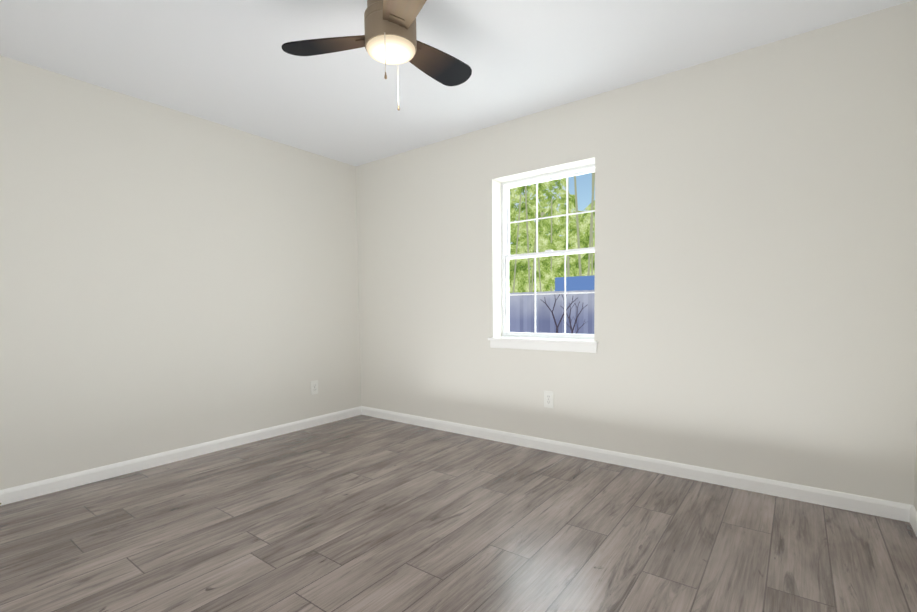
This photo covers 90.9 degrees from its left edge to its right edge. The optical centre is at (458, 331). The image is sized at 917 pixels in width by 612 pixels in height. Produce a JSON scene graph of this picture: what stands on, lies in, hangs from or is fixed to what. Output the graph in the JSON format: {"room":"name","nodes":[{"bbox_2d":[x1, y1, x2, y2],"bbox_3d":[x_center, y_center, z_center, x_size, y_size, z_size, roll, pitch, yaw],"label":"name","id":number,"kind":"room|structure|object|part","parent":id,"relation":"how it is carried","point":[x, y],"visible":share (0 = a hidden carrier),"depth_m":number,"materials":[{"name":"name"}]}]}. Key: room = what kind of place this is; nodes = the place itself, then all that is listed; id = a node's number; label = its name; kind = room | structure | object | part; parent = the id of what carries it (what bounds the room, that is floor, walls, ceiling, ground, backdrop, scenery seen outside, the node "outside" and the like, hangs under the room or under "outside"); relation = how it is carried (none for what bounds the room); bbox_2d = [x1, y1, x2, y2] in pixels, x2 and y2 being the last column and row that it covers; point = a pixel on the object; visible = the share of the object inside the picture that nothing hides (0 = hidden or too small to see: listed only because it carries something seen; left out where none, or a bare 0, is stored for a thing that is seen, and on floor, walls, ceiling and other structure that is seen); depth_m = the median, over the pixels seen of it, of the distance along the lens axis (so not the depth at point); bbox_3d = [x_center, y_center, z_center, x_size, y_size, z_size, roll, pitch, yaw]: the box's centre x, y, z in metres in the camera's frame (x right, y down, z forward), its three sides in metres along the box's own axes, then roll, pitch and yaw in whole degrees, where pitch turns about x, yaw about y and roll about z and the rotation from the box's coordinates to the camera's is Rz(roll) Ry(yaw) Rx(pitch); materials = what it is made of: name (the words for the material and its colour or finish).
{"room":"empty bedroom","nodes":[
{"label":"empty bedroom","id":0,"kind":"room"},
{"bbox_2d":[0,55,361,489],"bbox_3d":[-2.197,-0.304,3.030,0.220,2.440,4.190,2,4,37],"label":"wall","id":1,"kind":"structure","parent":0,"point":[171,279],"depth_m":3.04,"materials":[{"name":"white paint"}]},
{"bbox_2d":[0,406,361,505],"bbox_3d":[-2.091,0.875,3.021,0.013,0.083,3.724,2,4,37],"label":"baseboard","id":2,"kind":"structure","parent":1,"relation":"attached to","point":[35,489],"depth_m":3.06,"materials":[{"name":"white"}]},
{"bbox_2d":[311,380,317,394],"bbox_3d":[-1.298,0.502,4.068,0.009,0.122,0.074,2,4,37],"label":"electrical outlet","id":3,"kind":"object","parent":1,"relation":"attached to","point":[314,387],"visible":1,"depth_m":4.06,"materials":[{"name":"white plastic"}]},
{"bbox_2d":[0,0,912,165],"bbox_3d":[-0.551,-1.537,1.717,4.375,0.120,4.190,2,4,37],"label":"ceiling","id":4,"kind":"structure","parent":0,"point":[231,64],"depth_m":2.46,"materials":[{"name":"white paint"}]},
{"bbox_2d":[282,0,471,110],"bbox_3d":[-0.247,-1.252,2.018,0.888,0.487,0.816,2,4,37],"label":"ceiling fan","id":5,"kind":"object","parent":4,"relation":"hanging from","point":[389,37],"visible":1,"depth_m":1.93,"materials":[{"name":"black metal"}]},
{"bbox_3d":[-0.570,-1.261,1.990,0.430,0.010,0.168,0,15,11],"label":"blade","id":6,"kind":"part","parent":5,"relation":"part of","materials":[{"name":"brown wood"}]},
{"bbox_3d":[-0.290,-1.200,1.940,0.209,0.031,0.209,2,4,37],"label":"glass","id":7,"kind":"part","parent":5,"relation":"part of","materials":[{"name":"white glass"}]},
{"bbox_3d":[-0.197,-1.248,1.667,0.168,0.010,0.430,11,-1,-19],"label":"blade","id":8,"kind":"part","parent":5,"relation":"part of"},
{"bbox_3d":[-0.104,-1.275,2.151,0.168,0.010,0.430,-14,-6,40],"label":"blade","id":9,"kind":"part","parent":5,"relation":"part of","materials":[{"name":"brown wood"}]},
{"bbox_2d":[0,415,916,611],"bbox_3d":[-0.521,1.019,1.850,4.375,0.120,4.190,2,4,37],"label":"floor","id":10,"kind":"structure","parent":0,"point":[361,513],"depth_m":2.05,"materials":[{"name":"brown wood"}]},
{"bbox_2d":[356,0,916,504],"bbox_3d":[0.655,-0.355,3.368,3.935,2.440,0.220,2,4,37],"label":"wall","id":11,"kind":"structure","parent":0,"point":[756,268],"depth_m":2.63,"materials":[{"name":"white paint"}]},
{"bbox_2d":[488,336,597,344],"bbox_3d":[0.629,0.061,3.344,0.870,0.022,0.180,2,4,37],"label":"window sill","id":12,"kind":"structure","parent":11,"relation":"attached to","point":[556,340],"depth_m":3.25,"materials":[{"name":"white"}]},
{"bbox_2d":[490,340,596,352],"bbox_3d":[0.592,0.104,3.296,0.850,0.058,0.016,2,4,37],"label":"apron","id":13,"kind":"object","parent":11,"relation":"attached to","point":[589,348],"visible":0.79,"depth_m":3.26,"materials":[{"name":"white"}]},
{"bbox_2d":[501,164,594,338],"bbox_3d":[0.694,-0.565,3.408,0.810,1.225,0.080,2,4,37],"label":"window","id":14,"kind":"structure","parent":11,"relation":"in","point":[504,185],"depth_m":3.48,"materials":[{"name":"white plastic"}]},
{"bbox_3d":[0.691,-0.288,3.414,0.776,0.636,0.030,2,4,37],"label":"window sash","id":15,"kind":"part","parent":14,"relation":"part of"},
{"bbox_3d":[0.704,-0.869,3.410,0.776,0.585,0.025,2,4,37],"label":"window sash","id":16,"kind":"part","parent":14,"relation":"part of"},
{"bbox_2d":[544,391,553,407],"bbox_3d":[0.654,0.491,3.277,0.074,0.122,0.009,2,4,37],"label":"electrical outlet","id":17,"kind":"object","parent":11,"relation":"attached to","point":[548,399],"visible":1,"depth_m":3.27,"materials":[{"name":"white plastic"}]},
{"bbox_2d":[361,406,913,521],"bbox_3d":[0.599,0.827,3.336,3.935,0.083,0.013,2,4,37],"label":"baseboard","id":18,"kind":"structure","parent":11,"relation":"attached to","point":[866,505],"depth_m":2.75,"materials":[{"name":"white"}]},
{"bbox_2d":[913,429,916,510],"bbox_3d":[1.126,-0.213,0.537,0.220,2.440,4.190,2,4,37],"label":"wall","id":19,"kind":"structure","parent":0,"point":[915,493],"depth_m":2.13,"materials":[{"name":"white paint"}]},
{"bbox_2d":[909,506,916,535],"bbox_3d":[1.046,0.961,0.668,0.013,0.083,3.724,2,4,37],"label":"baseboard","id":20,"kind":"structure","parent":19,"relation":"attached to","point":[913,518],"depth_m":2.09,"materials":[{"name":"white"}]},
{"label":"outside","id":21,"kind":"structure","parent":0,"visible":0},
{"bbox_3d":[12.604,0.131,22.597,60.000,0.200,44.779,2,4,37],"label":"ground","id":22,"kind":"structure","parent":21,"visible":0},
{"bbox_2d":[509,172,594,333],"bbox_3d":[3.150,-5.156,17.634,29.481,11.373,7.639,2,4,37],"label":"outdoor view","id":23,"kind":"object","parent":22,"relation":"on","point":[580,269],"depth_m":15.54,"materials":[{"name":"green plant"}]},
{"bbox_3d":[3.160,-5.816,20.022,3.793,8.577,2.982,2,4,37],"label":"tree crown","id":24,"kind":"part","parent":23,"relation":"part of","materials":[{"name":"green plant"}]},
{"bbox_3d":[3.280,-3.378,17.625,3.321,5.188,2.828,2,4,37],"label":"tree crown","id":25,"kind":"part","parent":23,"relation":"part of","materials":[{"name":"green plant"}]},
{"bbox_3d":[5.164,-2.523,17.546,3.790,4.676,3.256,2,4,37],"label":"tree crown","id":26,"kind":"part","parent":23,"relation":"part of","materials":[{"name":"green plant"}]},
{"bbox_3d":[5.625,-2.579,15.716,4.376,5.009,3.873,2,4,37],"label":"tree crown","id":27,"kind":"part","parent":23,"relation":"part of","materials":[{"name":"green plant"}]}
]}

